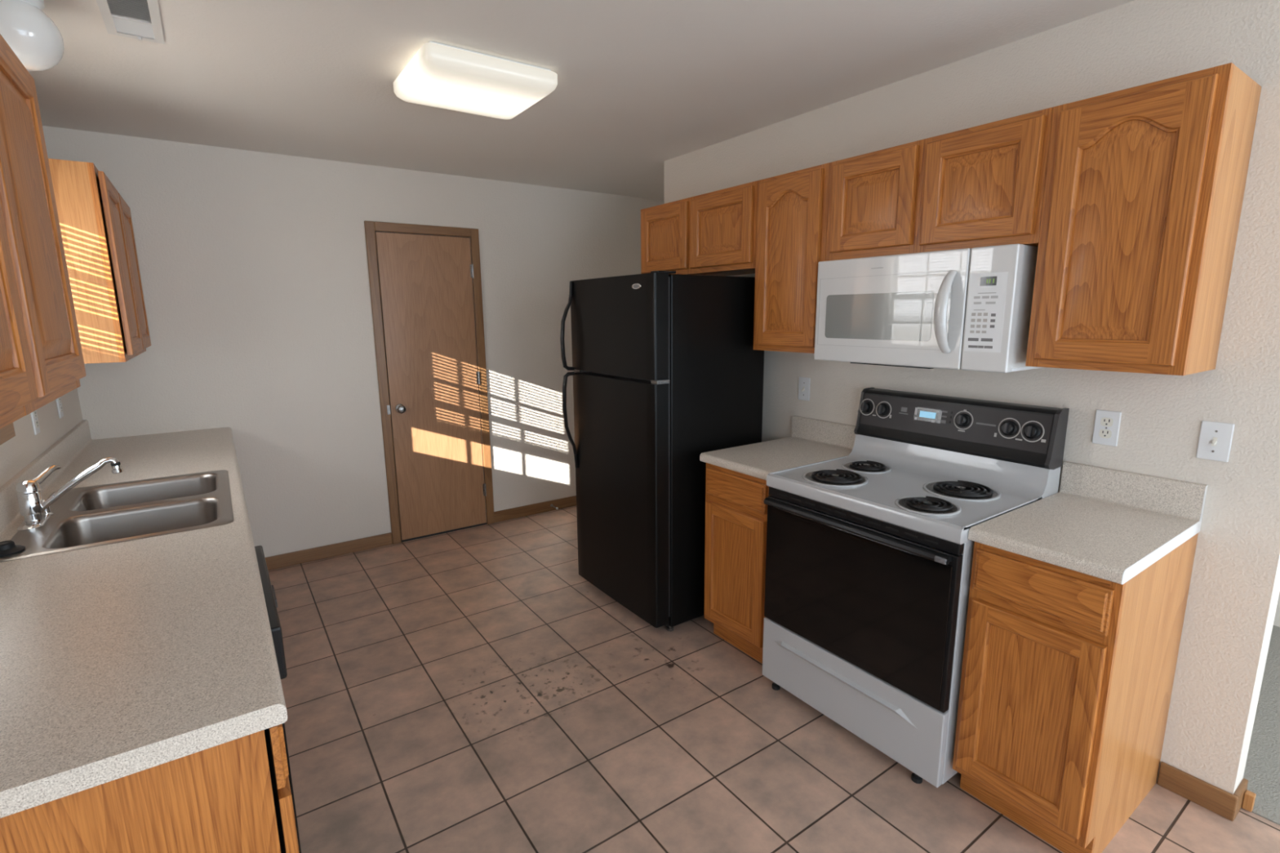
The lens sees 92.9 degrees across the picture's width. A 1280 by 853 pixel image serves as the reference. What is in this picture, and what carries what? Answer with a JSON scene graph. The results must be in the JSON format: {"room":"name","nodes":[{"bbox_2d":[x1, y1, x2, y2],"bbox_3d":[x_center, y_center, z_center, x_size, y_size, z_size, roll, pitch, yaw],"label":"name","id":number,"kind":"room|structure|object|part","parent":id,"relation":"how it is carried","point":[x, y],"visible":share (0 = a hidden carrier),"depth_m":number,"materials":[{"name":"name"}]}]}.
{"room":"kitchen","nodes":[
{"label":"kitchen","id":0,"kind":"room"},
{"bbox_2d":[0,388,82,487],"bbox_3d":[-0.915,0.289,0.201,0.140,2.448,7.142,-8,13,-34],"label":"wall","id":1,"kind":"structure","parent":0,"point":[16,453],"depth_m":2.35,"materials":[{"name":"beige paint"}]},
{"bbox_2d":[30,410,39,435],"bbox_3d":[-2.333,-0.028,2.346,0.008,0.114,0.070,-8,13,-34],"label":"wall outlet","id":2,"kind":"object","parent":1,"relation":"attached to","point":[36,427],"visible":0.88,"depth_m":2.33,"materials":[{"name":"white plastic"}]},
{"bbox_2d":[0,34,86,444],"bbox_3d":[-1.271,-0.371,1.005,0.323,0.782,1.070,-8,13,-34],"label":"upper cabinet","id":3,"kind":"object","parent":1,"relation":"attached to","point":[42,362],"visible":1,"depth_m":1.22,"materials":[{"name":"brown wood"}]},
{"bbox_3d":[-0.988,-0.361,0.864,0.015,0.583,0.361,-8,13,-34],"label":"panel","id":4,"kind":"part","parent":3,"relation":"part of","materials":[{"name":"brown wood"}]},
{"bbox_3d":[-0.975,0.034,0.888,0.015,0.024,0.395,-8,13,-34],"label":"light rail","id":5,"kind":"part","parent":3,"relation":"part of","materials":[{"name":"brown wood"}]},
{"bbox_3d":[-0.988,-0.361,0.864,0.019,0.707,0.485,-8,13,-34],"label":"door","id":6,"kind":"part","parent":3,"relation":"part of","materials":[{"name":"brown wood"}]},
{"bbox_3d":[-1.296,-0.439,1.299,0.015,0.583,0.369,-8,13,-34],"label":"panel","id":7,"kind":"part","parent":3,"relation":"part of","materials":[{"name":"brown wood"}]},
{"bbox_3d":[-1.162,-0.398,1.077,0.019,0.757,1.070,-8,13,-34],"label":"frame","id":8,"kind":"part","parent":3,"relation":"part of","materials":[{"name":"brown wood"}]},
{"bbox_2d":[55,396,63,417],"bbox_3d":[-2.604,-0.097,2.730,0.008,0.114,0.070,-8,13,-34],"label":"wall outlet","id":9,"kind":"object","parent":1,"relation":"attached to","point":[59,404],"visible":0.88,"depth_m":2.72,"materials":[{"name":"white plastic"}]},
{"bbox_2d":[48,158,151,364],"bbox_3d":[-2.483,-0.691,2.718,0.327,0.759,0.995,-8,13,-34],"label":"upper cabinet","id":10,"kind":"object","parent":1,"relation":"attached to","point":[95,220],"visible":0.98,"depth_m":2.39,"materials":[{"name":"brown wood"}]},
{"bbox_3d":[-2.378,-0.705,2.790,0.019,0.759,0.995,-8,13,-34],"label":"frame","id":11,"kind":"part","parent":10,"relation":"part of","materials":[{"name":"brown wood"}]},
{"bbox_3d":[-2.215,-0.673,2.604,0.019,0.709,0.460,-8,13,-34],"label":"door","id":12,"kind":"part","parent":10,"relation":"part of","materials":[{"name":"brown wood"}]},
{"bbox_3d":[-2.215,-0.673,2.604,0.015,0.585,0.336,-8,13,-34],"label":"panel","id":13,"kind":"part","parent":10,"relation":"part of","materials":[{"name":"brown wood"}]},
{"bbox_3d":[-2.499,-0.746,3.006,0.019,0.709,0.460,-8,13,-34],"label":"door","id":14,"kind":"part","parent":10,"relation":"part of","materials":[{"name":"brown wood"}]},
{"bbox_3d":[-2.499,-0.746,3.006,0.015,0.585,0.336,-8,13,-34],"label":"panel","id":15,"kind":"part","parent":10,"relation":"part of","materials":[{"name":"brown wood"}]},
{"bbox_2d":[42,125,664,557],"bbox_3d":[-1.008,-0.510,4.488,4.972,2.448,0.120,-8,13,-34],"label":"wall","id":16,"kind":"structure","parent":0,"point":[253,266],"depth_m":3.72,"materials":[{"name":"beige paint"}]},
{"bbox_2d":[265,532,392,570],"bbox_3d":[-2.017,0.806,3.929,0.791,0.083,0.013,-8,13,-34],"label":"baseboard","id":17,"kind":"structure","parent":16,"relation":"attached to","point":[287,559],"depth_m":3.92,"materials":[{"name":"brown wood"}]},
{"bbox_2d":[364,220,494,544],"bbox_3d":[-1.384,-0.272,4.142,0.729,2.114,0.079,-8,13,-34],"label":"door","id":18,"kind":"structure","parent":16,"relation":"in","point":[429,373],"depth_m":4.14,"materials":[{"name":"brown wood"}]},
{"bbox_3d":[-1.654,-0.110,4.005,0.018,0.060,0.002,-8,13,-34],"label":"strike plate","id":19,"kind":"part","parent":18,"relation":"part of","materials":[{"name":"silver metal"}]},
{"bbox_3d":[-1.580,-0.115,4.025,0.060,0.060,0.068,-8,13,-34],"label":"knob","id":20,"kind":"part","parent":18,"relation":"part of","materials":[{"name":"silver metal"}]},
{"bbox_2d":[493,495,576,522],"bbox_3d":[-0.056,0.538,5.268,2.530,0.083,0.013,-8,13,-34],"label":"baseboard","id":21,"kind":"structure","parent":16,"relation":"attached to","point":[522,511],"depth_m":4.73,"materials":[{"name":"brown wood"}]},
{"bbox_2d":[27,0,1134,200],"bbox_3d":[1.056,-1.234,1.322,4.972,0.100,7.382,-8,13,-34],"label":"ceiling","id":22,"kind":"structure","parent":0,"point":[642,85],"depth_m":2.29,"materials":[{"name":"white paint"}]},
{"bbox_2d":[0,0,64,71],"bbox_3d":[-1.779,-1.135,1.746,0.182,0.199,0.182,-8,13,-34],"label":"globe light","id":23,"kind":"object","parent":22,"relation":"attached to","point":[33,36],"visible":0.87,"depth_m":1.72,"materials":[{"name":"white glass"}]},
{"bbox_2d":[96,0,164,44],"bbox_3d":[-1.557,-1.253,1.861,0.146,0.013,0.365,-8,13,-34],"label":"ceiling vent","id":24,"kind":"object","parent":22,"relation":"in","point":[140,20],"visible":1,"depth_m":1.88,"materials":[{"name":"white metal"}]},
{"bbox_2d":[393,40,557,119],"bbox_3d":[-0.640,-1.312,2.354,0.500,0.094,0.456,-8,13,-34],"label":"ceiling light","id":25,"kind":"object","parent":22,"relation":"attached to","point":[439,75],"visible":1,"depth_m":2.24,"materials":[{"name":"white plastic"}]},
{"bbox_2d":[267,505,1279,852],"bbox_3d":[1.079,1.270,1.789,4.972,0.100,7.382,-8,13,-34],"label":"floor","id":26,"kind":"structure","parent":0,"point":[468,690],"depth_m":2.23,"materials":[{"name":"tile"}]},
{"bbox_2d":[0,723,299,852],"bbox_3d":[-0.961,0.928,1.079,0.624,0.869,0.358,-8,13,-34],"label":"base cabinet","id":27,"kind":"object","parent":26,"relation":"on","point":[219,798],"visible":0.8,"depth_m":0.96,"materials":[{"name":"brown wood"}]},
{"bbox_3d":[-0.735,0.848,1.224,0.019,0.769,0.358,-8,13,-34],"label":"frame","id":28,"kind":"part","parent":27,"relation":"part of","materials":[{"name":"brown wood"}]},
{"bbox_3d":[-0.714,0.542,1.179,0.019,0.117,0.338,-8,13,-34],"label":"drawer","id":29,"kind":"part","parent":27,"relation":"part of","materials":[{"name":"brown wood"}]},
{"bbox_3d":[-0.710,0.908,1.248,0.019,0.587,0.338,-8,13,-34],"label":"door","id":30,"kind":"part","parent":27,"relation":"part of","materials":[{"name":"brown wood"}]},
{"bbox_2d":[254,545,301,852],"bbox_3d":[-1.213,0.857,1.492,0.631,0.863,0.602,-8,13,-34],"label":"dishwasher","id":31,"kind":"object","parent":26,"relation":"on","point":[269,594],"visible":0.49,"depth_m":1.40,"materials":[{"name":"grey plastic"}]},
{"bbox_3d":[-0.991,0.464,1.578,0.068,0.126,0.602,-8,13,-34],"label":"control panel","id":32,"kind":"part","parent":31,"relation":"part of","materials":[{"name":"black plastic"}]},
{"bbox_3d":[-0.995,0.836,1.642,0.052,0.625,0.602,-8,13,-34],"label":"door","id":33,"kind":"part","parent":31,"relation":"part of","materials":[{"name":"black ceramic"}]},
{"bbox_2d":[560,271,764,631],"bbox_3d":[0.102,0.088,3.224,0.754,1.715,0.760,-8,13,-34],"label":"refrigerator","id":34,"kind":"object","parent":26,"relation":"on","point":[668,372],"visible":0.93,"depth_m":2.91,"materials":[{"name":"black metal"}]},
{"bbox_3d":[-0.387,-0.526,3.211,0.076,0.464,0.034,-5,12,-24],"label":"handle","id":35,"kind":"part","parent":34,"relation":"part of","materials":[{"name":"black plastic"}]},
{"bbox_3d":[-0.382,-0.032,3.303,0.076,0.531,0.034,-5,12,-24],"label":"handle","id":36,"kind":"part","parent":34,"relation":"part of","materials":[{"name":"black plastic"}]},
{"bbox_3d":[-0.124,-0.488,2.960,0.080,0.462,0.760,-8,13,-34],"label":"freezer door","id":37,"kind":"part","parent":34,"relation":"part of","materials":[{"name":"black metal"}]},
{"bbox_3d":[-0.117,0.329,3.113,0.080,1.162,0.760,-8,13,-34],"label":"fridge door","id":38,"kind":"part","parent":34,"relation":"part of","materials":[{"name":"black metal"}]},
{"bbox_2d":[704,462,768,663],"bbox_3d":[0.667,0.584,2.845,0.628,0.869,0.422,-8,13,-34],"label":"base cabinet","id":39,"kind":"object","parent":26,"relation":"on","point":[736,511],"visible":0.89,"depth_m":2.66,"materials":[{"name":"brown wood"}]},
{"bbox_3d":[0.414,0.640,2.691,0.006,0.452,0.250,-8,13,-34],"label":"panel","id":40,"kind":"part","parent":39,"relation":"part of","materials":[{"name":"brown wood"}]},
{"bbox_3d":[0.407,0.273,2.620,0.019,0.124,0.362,-8,13,-34],"label":"drawer","id":41,"kind":"part","parent":39,"relation":"part of","materials":[{"name":"brown wood"}]},
{"bbox_2d":[699,415,855,479],"bbox_3d":[0.658,0.084,2.754,0.632,0.146,0.446,-8,13,-34],"label":"countertop","id":42,"kind":"structure","parent":39,"relation":"on","point":[811,441],"depth_m":2.80,"materials":[{"name":"laminate"}]},
{"bbox_2d":[762,387,1069,787],"bbox_3d":[0.971,0.512,2.305,0.676,1.204,0.770,-8,13,-34],"label":"electric range","id":43,"kind":"object","parent":26,"relation":"on","point":[869,552],"visible":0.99,"depth_m":2.12,"materials":[{"name":"white metal"}]},
{"bbox_3d":[0.742,0.195,2.314,0.240,0.005,0.240,-8,13,-34],"label":"burner","id":44,"kind":"part","parent":43,"relation":"part of","materials":[{"name":"black metal"}]},
{"bbox_3d":[0.736,0.963,2.216,0.030,0.258,0.759,-8,13,-34],"label":"storage drawer","id":45,"kind":"part","parent":43,"relation":"part of","materials":[{"name":"white metal"}]},
{"bbox_3d":[0.703,0.343,2.089,0.027,0.024,0.731,-8,13,-34],"label":"handle","id":46,"kind":"part","parent":43,"relation":"part of","materials":[{"name":"black plastic"}]},
{"bbox_3d":[0.717,0.593,2.139,0.007,0.474,0.735,-8,13,-34],"label":"door glass","id":47,"kind":"part","parent":43,"relation":"part of","materials":[{"name":"black glass"}]},
{"bbox_3d":[0.732,0.578,2.145,0.030,0.512,0.755,-8,13,-34],"label":"oven door","id":48,"kind":"part","parent":43,"relation":"part of","materials":[{"name":"black glass"}]},
{"bbox_3d":[0.732,0.306,2.096,0.027,0.036,0.755,-8,13,-34],"label":"vent trim","id":49,"kind":"part","parent":43,"relation":"part of","materials":[{"name":"black plastic"}]},
{"bbox_3d":[0.973,-0.083,2.622,0.029,0.052,0.052,-8,13,-34],"label":"knob","id":50,"kind":"part","parent":43,"relation":"part of","materials":[{"name":"black plastic"}]},
{"bbox_3d":[0.919,0.164,2.469,0.192,0.005,0.192,-8,13,-34],"label":"burner","id":51,"kind":"part","parent":43,"relation":"part of","materials":[{"name":"black metal"}]},
{"bbox_3d":[1.018,-0.070,2.557,0.029,0.052,0.052,-8,13,-34],"label":"knob","id":52,"kind":"part","parent":43,"relation":"part of","materials":[{"name":"black plastic"}]},
{"bbox_2d":[766,434,1060,544],"bbox_3d":[0.977,0.180,2.246,0.642,0.150,0.763,-8,13,-34],"label":"cooktop","id":53,"kind":"object","parent":43,"relation":"in","point":[935,491],"depth_m":2.17,"materials":[{"name":"white metal"}]},
{"bbox_3d":[0.933,0.256,1.975,0.196,0.005,0.196,-8,13,-34],"label":"burner","id":54,"kind":"part","parent":43,"relation":"part of","materials":[{"name":"black metal"}]},
{"bbox_2d":[913,406,942,423],"bbox_3d":[1.137,-0.045,2.405,0.011,0.052,0.112,-8,13,-34],"label":"clock","id":55,"kind":"object","parent":43,"relation":"on","point":[922,415],"depth_m":2.40,"materials":[{"name":"blue"}]},
{"bbox_3d":[0.892,0.397,1.805,0.012,0.018,0.036,-8,13,-34],"label":"handle","id":56,"kind":"part","parent":43,"relation":"part of","materials":[{"name":"grey plastic"}]},
{"bbox_3d":[1.176,-0.024,2.351,0.025,0.127,0.731,-8,13,-34],"label":"control panel","id":57,"kind":"part","parent":43,"relation":"part of","materials":[{"name":"grey"}]},
{"bbox_3d":[1.128,0.224,2.139,0.244,0.005,0.244,-8,13,-34],"label":"burner","id":58,"kind":"part","parent":43,"relation":"part of","materials":[{"name":"black metal"}]},
{"bbox_3d":[1.210,-0.023,2.286,0.029,0.052,0.052,-8,13,-34],"label":"knob","id":59,"kind":"part","parent":43,"relation":"part of","materials":[{"name":"black plastic"}]},
{"bbox_3d":[1.303,0.007,2.154,0.029,0.054,0.054,-8,13,-34],"label":"knob","id":60,"kind":"part","parent":43,"relation":"part of","materials":[{"name":"black plastic"}]},
{"bbox_3d":[1.346,0.018,2.093,0.029,0.054,0.054,-8,13,-34],"label":"knob","id":61,"kind":"part","parent":43,"relation":"part of","materials":[{"name":"black plastic"}]},
{"bbox_2d":[952,533,1198,852],"bbox_3d":[1.339,0.755,1.896,0.628,0.869,0.362,-8,13,-34],"label":"base cabinet","id":62,"kind":"object","parent":26,"relation":"on","point":[1067,679],"visible":0.96,"depth_m":1.71,"materials":[{"name":"brown wood"}]},
{"bbox_3d":[1.093,0.813,1.731,0.006,0.452,0.222,-8,13,-34],"label":"panel","id":63,"kind":"part","parent":62,"relation":"part of","materials":[{"name":"brown wood"}]},
{"bbox_3d":[1.089,0.813,1.729,0.019,0.564,0.334,-8,13,-34],"label":"door","id":64,"kind":"part","parent":62,"relation":"part of","materials":[{"name":"brown wood"}]},
{"bbox_3d":[1.104,0.738,1.727,0.019,0.769,0.362,-8,13,-34],"label":"frame","id":65,"kind":"part","parent":62,"relation":"part of","materials":[{"name":"brown wood"}]},
{"bbox_3d":[1.085,0.445,1.662,0.019,0.124,0.334,-8,13,-34],"label":"drawer","id":66,"kind":"part","parent":62,"relation":"part of","materials":[{"name":"brown wood"}]},
{"bbox_2d":[968,461,1208,584],"bbox_3d":[1.331,0.255,1.804,0.632,0.146,0.374,-8,13,-34],"label":"countertop","id":67,"kind":"structure","parent":62,"relation":"on","point":[1111,525],"depth_m":1.81,"materials":[{"name":"laminate"}]},
{"bbox_3d":[-2.026,0.658,2.582,0.623,0.869,2.130,-8,13,-34],"label":"base cabinet","id":68,"kind":"object","parent":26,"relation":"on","visible":0},
{"bbox_2d":[0,419,287,817],"bbox_3d":[-1.742,0.230,2.090,0.632,0.146,3.128,-8,13,-34],"label":"countertop","id":69,"kind":"structure","parent":68,"relation":"on","point":[117,660],"depth_m":1.21,"materials":[{"name":"laminate"}]},
{"bbox_2d":[15,457,123,531],"bbox_3d":[-1.839,0.198,1.947,0.174,0.180,0.265,7,13,34],"label":"kitchen faucet","id":70,"kind":"object","parent":69,"relation":"on","point":[36,511],"visible":1,"depth_m":1.89,"materials":[{"name":"silver metal"}]},
{"bbox_3d":[-1.892,0.157,1.934,0.039,0.051,0.121,-2,11,-7],"label":"lever","id":71,"kind":"part","parent":70,"relation":"part of","materials":[{"name":"silver metal"}]},
{"bbox_3d":[-1.789,0.181,1.940,0.206,0.145,0.029,-9,13,-37],"label":"spout","id":72,"kind":"part","parent":70,"relation":"part of","materials":[{"name":"silver metal"}]},
{"bbox_2d":[0,470,234,562],"bbox_3d":[-1.709,0.355,2.078,0.536,0.180,0.818,-8,13,-34],"label":"sink","id":73,"kind":"object","parent":69,"relation":"in","point":[87,517],"visible":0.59,"depth_m":2.07,"materials":[{"name":"silver metal"}]},
{"bbox_2d":[0,540,25,556],"bbox_3d":[-1.726,0.328,1.652,0.078,0.028,0.078,-8,13,-34],"label":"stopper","id":74,"kind":"object","parent":73,"relation":"on","point":[7,548],"visible":1,"depth_m":1.64,"materials":[{"name":"black rubber"}]},
{"bbox_3d":[-1.570,0.382,1.930,0.414,0.179,0.352,-8,13,-34],"label":"bowl","id":75,"kind":"part","parent":73,"relation":"part of","materials":[{"name":"silver metal"}]},
{"bbox_3d":[-1.801,0.323,2.256,0.414,0.179,0.356,-8,13,-34],"label":"bowl","id":76,"kind":"part","parent":73,"relation":"part of","materials":[{"name":"silver metal"}]},
{"bbox_2d":[663,0,1279,794],"bbox_3d":[1.023,-0.219,2.828,0.115,2.448,2.860,-8,13,-34],"label":"wall","id":77,"kind":"structure","parent":0,"point":[1234,589],"depth_m":1.88,"materials":[{"name":"beige paint"}]},
{"bbox_2d":[640,180,757,275],"bbox_3d":[0.380,-1.004,3.230,0.312,0.383,0.920,-8,13,-34],"label":"upper cabinet","id":78,"kind":"object","parent":77,"relation":"attached to","point":[713,233],"visible":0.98,"depth_m":3.07,"materials":[{"name":"brown wood"}]},
{"bbox_3d":[0.129,-1.026,3.332,0.015,0.214,0.283,-8,13,-34],"label":"panel","id":79,"kind":"part","parent":78,"relation":"part of","materials":[{"name":"brown wood"}]},
{"bbox_3d":[0.129,-1.026,3.332,0.019,0.338,0.407,-8,13,-34],"label":"door","id":80,"kind":"part","parent":78,"relation":"part of","materials":[{"name":"brown wood"}]},
{"bbox_3d":[0.389,-0.958,2.965,0.015,0.214,0.310,-8,13,-34],"label":"panel","id":81,"kind":"part","parent":78,"relation":"part of","materials":[{"name":"brown wood"}]},
{"bbox_3d":[0.389,-0.958,2.965,0.019,0.338,0.434,-8,13,-34],"label":"door","id":82,"kind":"part","parent":78,"relation":"part of","materials":[{"name":"brown wood"}]},
{"bbox_2d":[753,162,829,353],"bbox_3d":[0.759,-0.723,2.732,0.312,0.759,0.396,-8,13,-34],"label":"upper cabinet","id":83,"kind":"object","parent":77,"relation":"attached to","point":[792,207],"visible":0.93,"depth_m":2.63,"materials":[{"name":"brown wood"}]},
{"bbox_3d":[0.638,-0.712,2.651,0.015,0.591,0.222,-8,13,-34],"label":"panel","id":84,"kind":"part","parent":83,"relation":"part of","materials":[{"name":"brown wood"}]},
{"bbox_2d":[798,377,810,400],"bbox_3d":[0.812,-0.186,3.023,0.019,0.114,0.070,-8,13,-34],"label":"wall outlet","id":85,"kind":"object","parent":77,"relation":"attached to","point":[804,383],"visible":1,"depth_m":3.02,"materials":[{"name":"white plastic"}]},
{"bbox_2d":[825,106,1053,261],"bbox_3d":[1.098,-0.821,2.216,0.312,0.384,0.794,-8,13,-34],"label":"upper cabinet","id":86,"kind":"object","parent":77,"relation":"attached to","point":[982,185],"visible":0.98,"depth_m":2.05,"materials":[{"name":"brown wood"}]},
{"bbox_3d":[0.868,-0.840,2.288,0.015,0.210,0.228,-8,13,-34],"label":"panel","id":87,"kind":"part","parent":86,"relation":"part of","materials":[{"name":"brown wood"}]},
{"bbox_3d":[0.868,-0.840,2.288,0.019,0.334,0.352,-8,13,-34],"label":"door","id":88,"kind":"part","parent":86,"relation":"part of","materials":[{"name":"brown wood"}]},
{"bbox_2d":[813,244,1042,373],"bbox_3d":[1.053,-0.431,2.275,0.404,0.402,0.761,-8,13,-34],"label":"microwave oven","id":89,"kind":"object","parent":86,"relation":"attached to","point":[966,308],"visible":0.98,"depth_m":2.10,"materials":[{"name":"white plastic"}]},
{"bbox_3d":[0.913,-0.431,2.268,0.040,0.396,0.611,-8,13,-34],"label":"door","id":90,"kind":"part","parent":89,"relation":"part of","materials":[{"name":"white plastic"}]},
{"bbox_3d":[1.017,-0.382,2.037,0.066,0.275,0.044,-8,13,-34],"label":"handle","id":91,"kind":"part","parent":89,"relation":"part of","materials":[{"name":"white plastic"}]},
{"bbox_3d":[1.092,-0.779,1.972,0.015,0.214,0.238,-8,13,-34],"label":"panel","id":92,"kind":"part","parent":86,"relation":"part of","materials":[{"name":"brown wood"}]},
{"bbox_3d":[1.092,-0.779,1.972,0.019,0.338,0.362,-8,13,-34],"label":"door","id":93,"kind":"part","parent":86,"relation":"part of","materials":[{"name":"brown wood"}]},
{"bbox_2d":[1092,409,1121,446],"bbox_3d":[1.539,0.004,2.007,0.008,0.114,0.070,-8,13,-34],"label":"wall outlet","id":94,"kind":"object","parent":77,"relation":"attached to","point":[1107,423],"visible":1,"depth_m":2.00,"materials":[{"name":"white plastic"}]},
{"bbox_2d":[1098,429,1111,438],"bbox_3d":[1.537,0.024,2.009,0.002,0.029,0.034,-8,13,-34],"label":"receptacle","id":95,"kind":"object","parent":94,"relation":"attached to","point":[1103,433],"depth_m":2.01,"materials":[{"name":"white plastic"}]},
{"bbox_2d":[1100,417,1113,426],"bbox_3d":[1.536,-0.014,2.002,0.002,0.029,0.034,-8,13,-34],"label":"receptacle","id":96,"kind":"object","parent":94,"relation":"attached to","point":[1104,421],"depth_m":2.00,"materials":[{"name":"white plastic"}]},
{"bbox_2d":[1025,62,1261,375],"bbox_3d":[1.437,-0.551,1.774,0.312,0.759,0.386,-8,13,-34],"label":"upper cabinet","id":97,"kind":"object","parent":77,"relation":"attached to","point":[1144,188],"visible":1,"depth_m":1.65,"materials":[{"name":"brown wood"}]},
{"bbox_3d":[1.319,-0.536,1.688,0.015,0.589,0.214,-8,13,-34],"label":"panel","id":98,"kind":"part","parent":97,"relation":"part of","materials":[{"name":"brown wood"}]},
{"bbox_2d":[1157,761,1238,821],"bbox_3d":[1.753,1.147,1.918,0.013,0.083,0.185,-8,13,-34],"label":"baseboard","id":99,"kind":"structure","parent":77,"relation":"attached to","point":[1222,802],"depth_m":1.91,"materials":[{"name":"brown wood"}]},
{"bbox_2d":[1195,420,1235,462],"bbox_3d":[1.688,0.044,1.788,0.019,0.114,0.072,-8,13,-34],"label":"light switch","id":100,"kind":"object","parent":77,"relation":"attached to","point":[1215,442],"visible":1,"depth_m":1.79,"materials":[{"name":"white plastic"}]},
{"bbox_2d":[1233,777,1248,818],"bbox_3d":[1.855,1.152,1.884,0.114,0.083,0.013,-8,13,-34],"label":"baseboard","id":101,"kind":"structure","parent":77,"relation":"attached to","point":[1242,788],"depth_m":1.87,"materials":[{"name":"brown wood"}]},
{"bbox_2d":[1241,789,1256,812],"bbox_3d":[1.890,1.162,1.888,0.025,0.054,0.022,-8,13,-34],"label":"baseboard","id":102,"kind":"structure","parent":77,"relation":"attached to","point":[1249,798],"depth_m":1.88,"materials":[{"name":"brown wood"}]},
{"bbox_2d":[1243,625,1279,825],"bbox_3d":[3.302,1.318,1.413,1.755,0.104,4.220,-8,13,-34],"label":"floor","id":103,"kind":"structure","parent":0,"point":[1262,768],"depth_m":2.17,"materials":[{"name":"grey"}]},
{"bbox_2d":[1273,591,1279,626],"bbox_3d":[3.058,-0.254,2.915,0.120,2.448,7.142,-8,13,-34],"label":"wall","id":104,"kind":"structure","parent":0,"point":[1277,619],"depth_m":2.97,"materials":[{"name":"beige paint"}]}
]}

